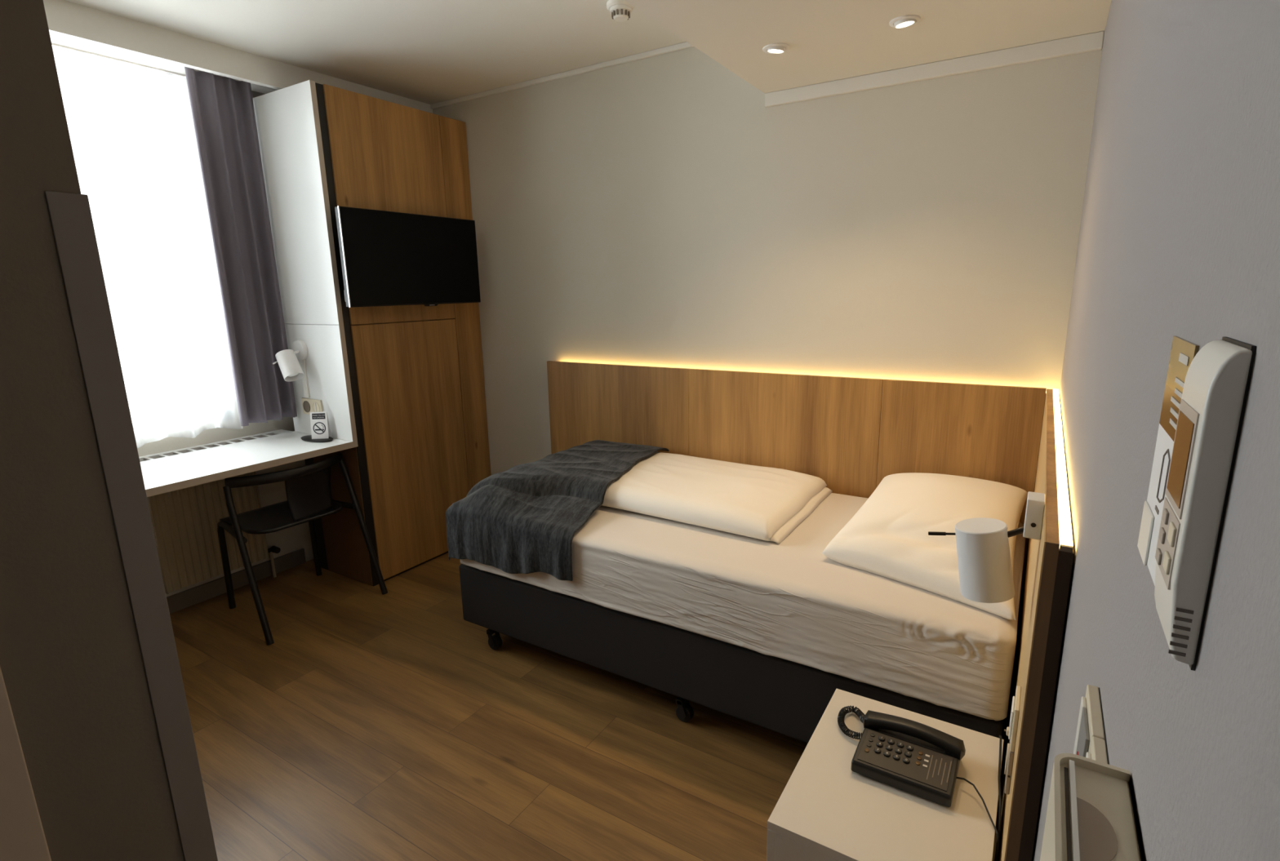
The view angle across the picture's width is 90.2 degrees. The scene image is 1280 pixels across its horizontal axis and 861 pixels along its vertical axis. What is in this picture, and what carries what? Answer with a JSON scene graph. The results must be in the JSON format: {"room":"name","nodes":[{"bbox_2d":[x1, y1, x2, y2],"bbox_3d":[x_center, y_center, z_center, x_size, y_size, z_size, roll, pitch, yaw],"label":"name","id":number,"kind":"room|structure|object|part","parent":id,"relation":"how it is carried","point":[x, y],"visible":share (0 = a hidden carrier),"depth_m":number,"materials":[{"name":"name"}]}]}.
{"room":"hotel room","nodes":[
{"label":"hotel room","id":0,"kind":"room"},
{"bbox_2d":[0,0,184,860],"bbox_3d":[-2.332,0.119,0.691,2.800,2.515,1.990,7,15,31],"label":"wall partition","id":1,"kind":"structure","parent":0,"point":[72,664],"depth_m":0.72,"materials":[{"name":"paint"}]},
{"bbox_2d":[0,666,51,860],"bbox_3d":[-0.946,0.391,0.301,0.012,2.100,0.964,7,15,31],"label":"door","id":2,"kind":"structure","parent":1,"relation":"in","point":[22,836],"depth_m":0.71,"materials":[{"name":"paint"}]},
{"bbox_2d":[44,191,217,860],"bbox_3d":[-0.629,0.515,0.883,0.037,1.594,0.037,7,15,31],"label":"guard","id":3,"kind":"object","parent":1,"relation":"attached to","point":[70,214],"visible":1,"depth_m":0.78,"materials":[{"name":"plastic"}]},
{"bbox_2d":[137,90,313,596],"bbox_3d":[-2.187,-0.426,3.133,0.200,2.515,2.410,7,15,31],"label":"wall","id":4,"kind":"structure","parent":0,"point":[292,539],"depth_m":3.40,"materials":[{"name":"paint"}]},
{"bbox_2d":[49,33,251,84],"bbox_3d":[-2.244,-1.479,2.387,0.220,0.008,1.495,7,15,31],"label":"track","id":5,"kind":"object","parent":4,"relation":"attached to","point":[70,44],"visible":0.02,"depth_m":2.61,"materials":[{"name":"white plastic"}]},
{"bbox_2d":[52,45,280,448],"bbox_3d":[-2.294,-0.692,2.588,0.077,1.612,1.460,7,15,31],"label":"sheer curtain","id":6,"kind":"object","parent":5,"relation":"hanging from","point":[131,130],"visible":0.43,"depth_m":2.83,"materials":[{"name":"white fabric"}]},
{"bbox_2d":[184,66,297,426],"bbox_3d":[-1.874,-0.820,3.026,0.096,1.582,0.271,7,15,31],"label":"curtain","id":7,"kind":"object","parent":5,"relation":"hanging from","point":[223,112],"visible":0.95,"depth_m":3.01,"materials":[{"name":"grey fabric"}]},
{"bbox_2d":[146,471,280,594],"bbox_3d":[-2.099,0.538,3.186,0.084,0.606,0.530,7,15,31],"label":"radiator","id":8,"kind":"object","parent":4,"relation":"attached to","point":[184,522],"visible":0.63,"depth_m":3.08,"materials":[{"name":"metal"}]},
{"bbox_2d":[166,548,306,613],"bbox_3d":[-2.305,0.855,2.979,0.014,0.085,1.535,7,15,31],"label":"baseboard","id":9,"kind":"structure","parent":4,"relation":"attached to","point":[197,594],"depth_m":3.26,"materials":[{"name":"paint"}]},
{"bbox_2d":[43,0,432,113],"bbox_3d":[-1.826,-1.554,2.637,0.036,0.112,2.410,7,15,31],"label":"trim","id":10,"kind":"structure","parent":4,"relation":"attached to","point":[66,19],"depth_m":2.57,"materials":[{"name":"paint"}]},
{"bbox_2d":[138,80,358,497],"bbox_3d":[-2.072,-0.605,2.491,0.625,1.641,1.531,7,15,31],"label":"desk","id":11,"kind":"object","parent":4,"relation":"attached to","point":[287,121],"visible":0.65,"depth_m":3.00,"materials":[{"name":"white laminate"}]},
{"bbox_2d":[272,340,310,398],"bbox_3d":[-1.709,-0.295,3.147,0.158,0.290,0.134,7,15,31],"label":"wall lamp","id":12,"kind":"object","parent":11,"relation":"attached to","point":[291,369],"visible":1,"depth_m":3.13,"materials":[{"name":"paint"}]},
{"bbox_3d":[-1.714,-0.317,3.120,0.143,0.158,0.094,7,15,31],"label":"lamp shade","id":13,"kind":"part","parent":12,"relation":"part of","materials":[{"name":"paint"}]},
{"bbox_3d":[-1.697,-0.289,3.115,0.054,0.054,0.053,7,15,31],"label":"bulb","id":14,"kind":"part","parent":12,"relation":"part of","materials":[{"name":"white glass"}]},
{"bbox_3d":[-1.626,-1.034,3.017,0.497,1.048,0.024,7,15,31],"label":"panel","id":15,"kind":"part","parent":11,"relation":"part of","materials":[{"name":"white laminate"}]},
{"bbox_2d":[301,397,323,414],"bbox_3d":[-1.660,-0.118,3.230,0.165,0.082,0.014,7,15,31],"label":"socket","id":16,"kind":"object","parent":11,"relation":"attached to","point":[308,405],"visible":0.89,"depth_m":3.23,"materials":[{"name":"beige plastic"}]},
{"bbox_2d":[300,435,333,442],"bbox_3d":[-1.605,0.041,3.171,0.216,0.008,0.106,7,15,31],"label":"tray","id":17,"kind":"object","parent":11,"relation":"on","point":[307,438],"visible":0.83,"depth_m":3.14,"materials":[{"name":"black plastic"}]},
{"bbox_2d":[310,411,331,439],"bbox_3d":[-1.580,-0.027,3.151,0.080,0.131,0.038,-2,13,-5],"label":"card","id":18,"kind":"object","parent":17,"relation":"on","point":[320,427],"visible":1,"depth_m":3.14,"materials":[{"name":"white paper"}]},
{"bbox_3d":[-1.611,-0.247,3.192,0.497,0.560,0.024,7,15,31],"label":"panel","id":19,"kind":"part","parent":11,"relation":"part of","materials":[{"name":"white laminate"}]},
{"bbox_2d":[250,83,277,93],"bbox_3d":[-1.958,-1.574,2.717,0.275,0.023,2.410,7,15,31],"label":"trim","id":20,"kind":"structure","parent":4,"relation":"attached to","point":[255,87],"depth_m":3.08,"materials":[{"name":"paint"}]},
{"bbox_2d":[64,0,685,104],"bbox_3d":[-1.192,-1.349,1.167,3.950,0.100,4.550,7,15,31],"label":"ceiling","id":21,"kind":"structure","parent":0,"point":[427,51],"depth_m":2.62,"materials":[{"name":"paint"}]},
{"bbox_2d":[606,0,634,22],"bbox_3d":[-0.072,-1.561,2.379,0.104,0.053,0.104,7,15,31],"label":"smoke detector","id":22,"kind":"object","parent":21,"relation":"attached to","point":[620,11],"visible":0.97,"depth_m":2.35,"materials":[{"name":"white plastic"}]},
{"bbox_2d":[169,552,1013,860],"bbox_3d":[-1.143,1.184,1.729,3.950,0.060,4.550,7,15,31],"label":"floor","id":23,"kind":"structure","parent":0,"point":[373,726],"depth_m":2.13,"materials":[{"name":"brown wood"}]},
{"bbox_2d":[217,452,387,645],"bbox_3d":[-1.662,0.504,3.067,0.529,0.716,0.588,8,15,34],"label":"desk chair","id":24,"kind":"object","parent":23,"relation":"on","point":[308,487],"visible":1,"depth_m":2.99,"materials":[{"name":"black plastic"}]},
{"bbox_3d":[-1.857,0.664,2.951,0.375,0.454,0.037,10,17,41],"label":"leg","id":25,"kind":"part","parent":24,"relation":"part of","materials":[{"name":"black metal"}]},
{"bbox_3d":[-1.704,0.587,2.775,0.255,0.683,0.032,9,16,38],"label":"leg","id":26,"kind":"part","parent":24,"relation":"part of","materials":[{"name":"black metal"}]},
{"bbox_3d":[-1.716,0.404,3.082,0.402,0.026,0.440,8,15,34],"label":"seat","id":27,"kind":"part","parent":24,"relation":"part of","materials":[{"name":"black plastic"}]},
{"bbox_3d":[-1.604,0.186,2.951,0.126,0.048,0.539,8,15,34],"label":"rail","id":28,"kind":"part","parent":24,"relation":"part of","materials":[{"name":"black plastic"}]},
{"bbox_3d":[-1.549,0.292,3.011,0.053,0.242,0.247,5,14,24],"label":"backrest","id":29,"kind":"part","parent":24,"relation":"part of","materials":[{"name":"black plastic"}]},
{"bbox_3d":[-1.590,0.575,3.325,0.375,0.454,0.037,5,14,27],"label":"leg","id":30,"kind":"part","parent":24,"relation":"part of","materials":[{"name":"black metal"}]},
{"bbox_3d":[-1.393,0.483,3.212,0.255,0.683,0.032,6,14,30],"label":"leg","id":31,"kind":"part","parent":24,"relation":"part of","materials":[{"name":"black metal"}]},
{"bbox_2d":[304,82,490,586],"bbox_3d":[-1.372,-0.465,3.527,0.486,2.389,0.874,7,15,31],"label":"wardrobe","id":32,"kind":"object","parent":23,"relation":"on","point":[416,374],"visible":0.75,"depth_m":3.34,"materials":[{"name":"brown wood"}]},
{"bbox_3d":[-1.554,0.424,3.326,0.382,0.740,0.004,7,15,31],"label":"panel","id":33,"kind":"part","parent":32,"relation":"part of","materials":[{"name":"brown wood"}]},
{"bbox_3d":[-1.224,-1.081,3.203,0.020,1.052,0.642,7,15,31],"label":"door","id":34,"kind":"part","parent":32,"relation":"part of","materials":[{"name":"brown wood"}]},
{"bbox_2d":[334,205,480,307],"bbox_3d":[-1.156,-0.857,3.232,0.108,0.450,0.813,7,15,31],"label":"television","id":35,"kind":"object","parent":32,"relation":"attached to","point":[388,258],"visible":1,"depth_m":3.14,"materials":[{"name":"black plastic"}]},
{"bbox_3d":[-1.202,0.080,3.461,0.020,1.318,0.642,7,15,31],"label":"door","id":36,"kind":"part","parent":32,"relation":"part of","materials":[{"name":"brown wood"}]},
{"bbox_3d":[-0.992,-0.516,3.691,0.020,2.375,0.184,7,15,31],"label":"filler panel","id":37,"kind":"part","parent":32,"relation":"part of","materials":[{"name":"brown wood"}]},
{"bbox_2d":[458,564,1003,743],"bbox_3d":[0.341,0.745,2.593,1.996,0.365,0.964,7,15,31],"label":"bed","id":38,"kind":"object","parent":23,"relation":"on","point":[785,697],"visible":0.27,"depth_m":2.17,"materials":[{"name":"fabric"}]},
{"bbox_2d":[459,493,1025,720],"bbox_3d":[0.335,0.447,2.518,2.006,0.249,0.986,7,15,31],"label":"mattress","id":39,"kind":"object","parent":38,"relation":"on","point":[788,600],"visible":0.48,"depth_m":1.94,"materials":[{"name":"beige fabric"}]},
{"bbox_2d":[445,440,669,581],"bbox_3d":[-0.268,0.345,2.862,0.660,0.410,1.000,7,15,31],"label":"throw blanket","id":40,"kind":"object","parent":39,"relation":"on","point":[524,518],"visible":1,"depth_m":2.54,"materials":[{"name":"grey fabric"}]},
{"bbox_2d":[601,452,832,544],"bbox_3d":[0.069,0.233,2.705,1.265,0.096,0.843,7,15,31],"label":"duvet","id":41,"kind":"object","parent":39,"relation":"on","point":[766,504],"visible":0.66,"depth_m":2.49,"materials":[{"name":"white fabric"}]},
{"bbox_2d":[821,472,1027,620],"bbox_3d":[0.964,0.301,2.129,0.547,0.177,0.870,7,15,31],"label":"pillow","id":42,"kind":"object","parent":39,"relation":"on","point":[888,537],"visible":0.81,"depth_m":2.02,"materials":[{"name":"white fabric"}]},
{"bbox_2d":[546,360,1073,860],"bbox_3d":[0.082,0.420,2.331,2.341,1.084,1.658,7,15,31],"label":"headboard","id":43,"kind":"object","parent":23,"relation":"on","point":[850,433],"visible":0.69,"depth_m":2.59,"materials":[{"name":"brown wood"}]},
{"bbox_3d":[-0.124,0.193,3.370,0.867,1.084,0.020,7,15,31],"label":"panel","id":44,"kind":"part","parent":43,"relation":"part of","materials":[{"name":"brown wood"}]},
{"bbox_3d":[0.617,0.280,2.917,0.878,1.084,0.020,7,15,31],"label":"panel","id":45,"kind":"part","parent":43,"relation":"part of","materials":[{"name":"brown wood"}]},
{"bbox_3d":[1.227,0.351,2.543,0.556,1.084,0.020,7,15,31],"label":"panel","id":46,"kind":"part","parent":43,"relation":"part of","materials":[{"name":"brown wood"}]},
{"bbox_2d":[928,491,1045,603],"bbox_3d":[0.632,0.208,1.181,0.181,0.206,0.091,7,15,31],"label":"reading lamp","id":47,"kind":"object","parent":43,"relation":"attached to","point":[983,548],"visible":1,"depth_m":1.15,"materials":[{"name":"metal"}]},
{"bbox_3d":[0.575,0.197,1.212,0.050,0.014,0.007,7,15,31],"label":"switch stem","id":48,"kind":"part","parent":47,"relation":"part of","materials":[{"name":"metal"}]},
{"bbox_3d":[0.639,0.238,1.184,0.108,0.145,0.091,7,15,31],"label":"lamp shade","id":49,"kind":"part","parent":47,"relation":"part of","materials":[{"name":"paint"}]},
{"bbox_3d":[0.674,0.183,1.146,0.032,0.024,0.012,7,15,31],"label":"arm","id":50,"kind":"part","parent":47,"relation":"part of","materials":[{"name":"metal"}]},
{"bbox_2d":[1004,726,1008,736],"bbox_3d":[0.842,0.688,1.458,0.017,0.016,0.016,7,15,31],"label":"plug","id":51,"kind":"object","parent":43,"relation":"attached to","point":[1006,731],"visible":0.56,"depth_m":1.45,"materials":[{"name":"beige plastic"}]},
{"bbox_2d":[1004,685,1021,794],"bbox_3d":[0.707,0.587,1.214,0.012,0.180,0.086,7,15,31],"label":"socket","id":52,"kind":"object","parent":43,"relation":"attached to","point":[1015,713],"visible":1,"depth_m":1.18,"materials":[{"name":"beige plastic"}]},
{"bbox_3d":[0.709,0.631,1.223,0.008,0.090,0.085,7,15,31],"label":"plate","id":53,"kind":"part","parent":52,"relation":"part of","materials":[{"name":"white plastic"}]},
{"bbox_3d":[0.708,0.542,1.203,0.008,0.088,0.085,7,15,31],"label":"plate","id":54,"kind":"part","parent":52,"relation":"part of","materials":[{"name":"beige plastic"}]},
{"bbox_3d":[1.041,0.538,1.719,0.017,1.084,1.610,7,15,31],"label":"panel","id":55,"kind":"part","parent":43,"relation":"part of","materials":[{"name":"brown wood"}]},
{"bbox_2d":[766,688,1004,860],"bbox_3d":[0.575,0.972,1.474,0.401,0.400,0.520,7,15,31],"label":"bedside table","id":56,"kind":"object","parent":23,"relation":"on","point":[826,811],"visible":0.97,"depth_m":1.34,"materials":[{"name":"laminate"}]},
{"bbox_3d":[0.410,0.854,1.552,0.018,0.153,0.518,7,15,31],"label":"drawer","id":57,"kind":"part","parent":56,"relation":"part of","materials":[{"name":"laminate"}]},
{"bbox_2d":[837,706,998,860],"bbox_3d":[0.622,0.782,1.464,0.402,0.174,0.216,9,16,39],"label":"telephone","id":58,"kind":"object","parent":56,"relation":"on","point":[917,758],"visible":1,"depth_m":1.44,"materials":[{"name":"black plastic"}]},
{"bbox_3d":[0.533,0.717,1.592,0.083,0.042,0.120,7,15,32],"label":"coiled cord","id":59,"kind":"part","parent":58,"relation":"part of","materials":[{"name":"black plastic"}]},
{"bbox_3d":[0.596,0.737,1.434,0.184,0.010,0.104,7,15,32],"label":"plate","id":60,"kind":"part","parent":58,"relation":"part of","materials":[{"name":"black plastic"}]},
{"bbox_3d":[0.711,0.832,1.340,0.025,0.126,0.157,-2,13,-4],"label":"line cord","id":61,"kind":"part","parent":58,"relation":"part of","materials":[{"name":"black plastic"}]},
{"bbox_2d":[994,735,1001,860],"bbox_3d":[0.802,0.814,1.431,0.008,0.119,0.322,6,14,28],"label":"cable","id":62,"kind":"object","parent":56,"relation":"on","point":[999,736],"visible":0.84,"depth_m":1.38,"materials":[{"name":"plastic"}]},
{"bbox_2d":[432,46,1102,475],"bbox_3d":[-0.004,-0.499,3.268,3.950,2.515,0.150,7,15,31],"label":"wall","id":63,"kind":"structure","parent":0,"point":[654,211],"depth_m":2.73,"materials":[{"name":"paint"}]},
{"bbox_2d":[430,41,693,109],"bbox_3d":[-0.334,-1.730,3.089,1.992,0.022,0.018,7,15,31],"label":"trim","id":64,"kind":"structure","parent":63,"relation":"attached to","point":[686,45],"depth_m":3.09,"materials":[{"name":"paint"}]},
{"bbox_2d":[764,31,1104,107],"bbox_3d":[0.999,-1.304,2.335,1.137,0.051,0.020,7,15,31],"label":"trim","id":65,"kind":"structure","parent":63,"relation":"attached to","point":[1092,42],"depth_m":2.27,"materials":[{"name":"paint"}]},
{"bbox_2d":[623,0,1111,93],"bbox_3d":[-0.135,-1.042,0.532,1.137,0.263,4.300,7,15,31],"label":"ceiling","id":66,"kind":"structure","parent":0,"point":[828,40],"depth_m":1.99,"materials":[{"name":"paint"}]},
{"bbox_2d":[762,43,789,53],"bbox_3d":[0.452,-1.267,2.122,0.088,0.019,0.088,7,15,31],"label":"recessed light","id":67,"kind":"object","parent":66,"relation":"in","point":[774,48],"visible":1,"depth_m":2.10,"materials":[{"name":"paint"}]},
{"bbox_3d":[0.452,-1.265,2.123,0.048,0.012,0.048,7,15,31],"label":"bulb","id":68,"kind":"part","parent":67,"relation":"part of","materials":[{"name":"white glass"}]},
{"bbox_2d":[888,14,920,28],"bbox_3d":[0.798,-1.229,1.924,0.088,0.018,0.088,7,15,31],"label":"recessed light","id":69,"kind":"object","parent":66,"relation":"in","point":[904,21],"visible":1,"depth_m":1.91,"materials":[{"name":"paint"}]},
{"bbox_3d":[0.799,-1.228,1.925,0.048,0.011,0.048,7,15,31],"label":"bulb","id":70,"kind":"part","parent":69,"relation":"part of","materials":[{"name":"white glass"}]},
{"bbox_2d":[1031,0,1279,860],"bbox_3d":[0.406,0.130,0.401,0.150,2.515,4.400,7,15,31],"label":"wall","id":71,"kind":"structure","parent":0,"point":[1180,230],"depth_m":0.41,"materials":[{"name":"white paint"}]},
{"bbox_2d":[1073,684,1109,764],"bbox_3d":[0.359,0.279,0.509,0.013,0.080,0.154,7,15,31],"label":"light switch","id":72,"kind":"object","parent":71,"relation":"attached to","point":[1091,742],"visible":0.42,"depth_m":0.52,"materials":[{"name":"beige plastic"}]},
{"bbox_3d":[0.380,0.271,0.540,0.008,0.080,0.077,7,15,31],"label":"frame","id":73,"kind":"part","parent":72,"relation":"part of","materials":[{"name":"beige plastic"}]},
{"bbox_3d":[0.339,0.286,0.476,0.008,0.080,0.076,7,15,31],"label":"frame","id":74,"kind":"part","parent":72,"relation":"part of","materials":[{"name":"beige plastic"}]},
{"bbox_2d":[1040,753,1144,860],"bbox_3d":[0.256,0.264,0.366,0.040,0.088,0.120,7,15,31],"label":"switch","id":75,"kind":"object","parent":71,"relation":"attached to","point":[1091,814],"visible":1,"depth_m":0.37,"materials":[{"name":"beige plastic"}]},
{"bbox_3d":[0.273,0.267,0.356,0.001,0.083,0.118,7,15,31],"label":"plate","id":76,"kind":"part","parent":75,"relation":"part of","materials":[{"name":"black plastic"}]},
{"bbox_2d":[1137,336,1199,586],"bbox_3d":[0.325,0.017,0.395,0.003,0.144,0.078,7,15,31],"label":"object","id":77,"kind":"object","parent":71,"relation":"attached to","point":[1183,352],"visible":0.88,"depth_m":0.40,"materials":[{"name":"multicoloured plastic"}]},
{"bbox_2d":[1169,352,1189,430],"bbox_3d":[0.316,-0.022,0.373,0.001,0.042,0.048,7,15,31],"label":"print","id":78,"kind":"object","parent":77,"relation":"attached to","point":[1181,364],"depth_m":0.38},
{"bbox_2d":[1154,337,1256,671],"bbox_3d":[0.257,0.032,0.297,0.014,0.146,0.055,7,15,31],"label":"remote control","id":79,"kind":"object","parent":71,"relation":"attached to","point":[1216,384],"visible":1,"depth_m":0.28,"materials":[{"name":"white plastic"}]}
]}

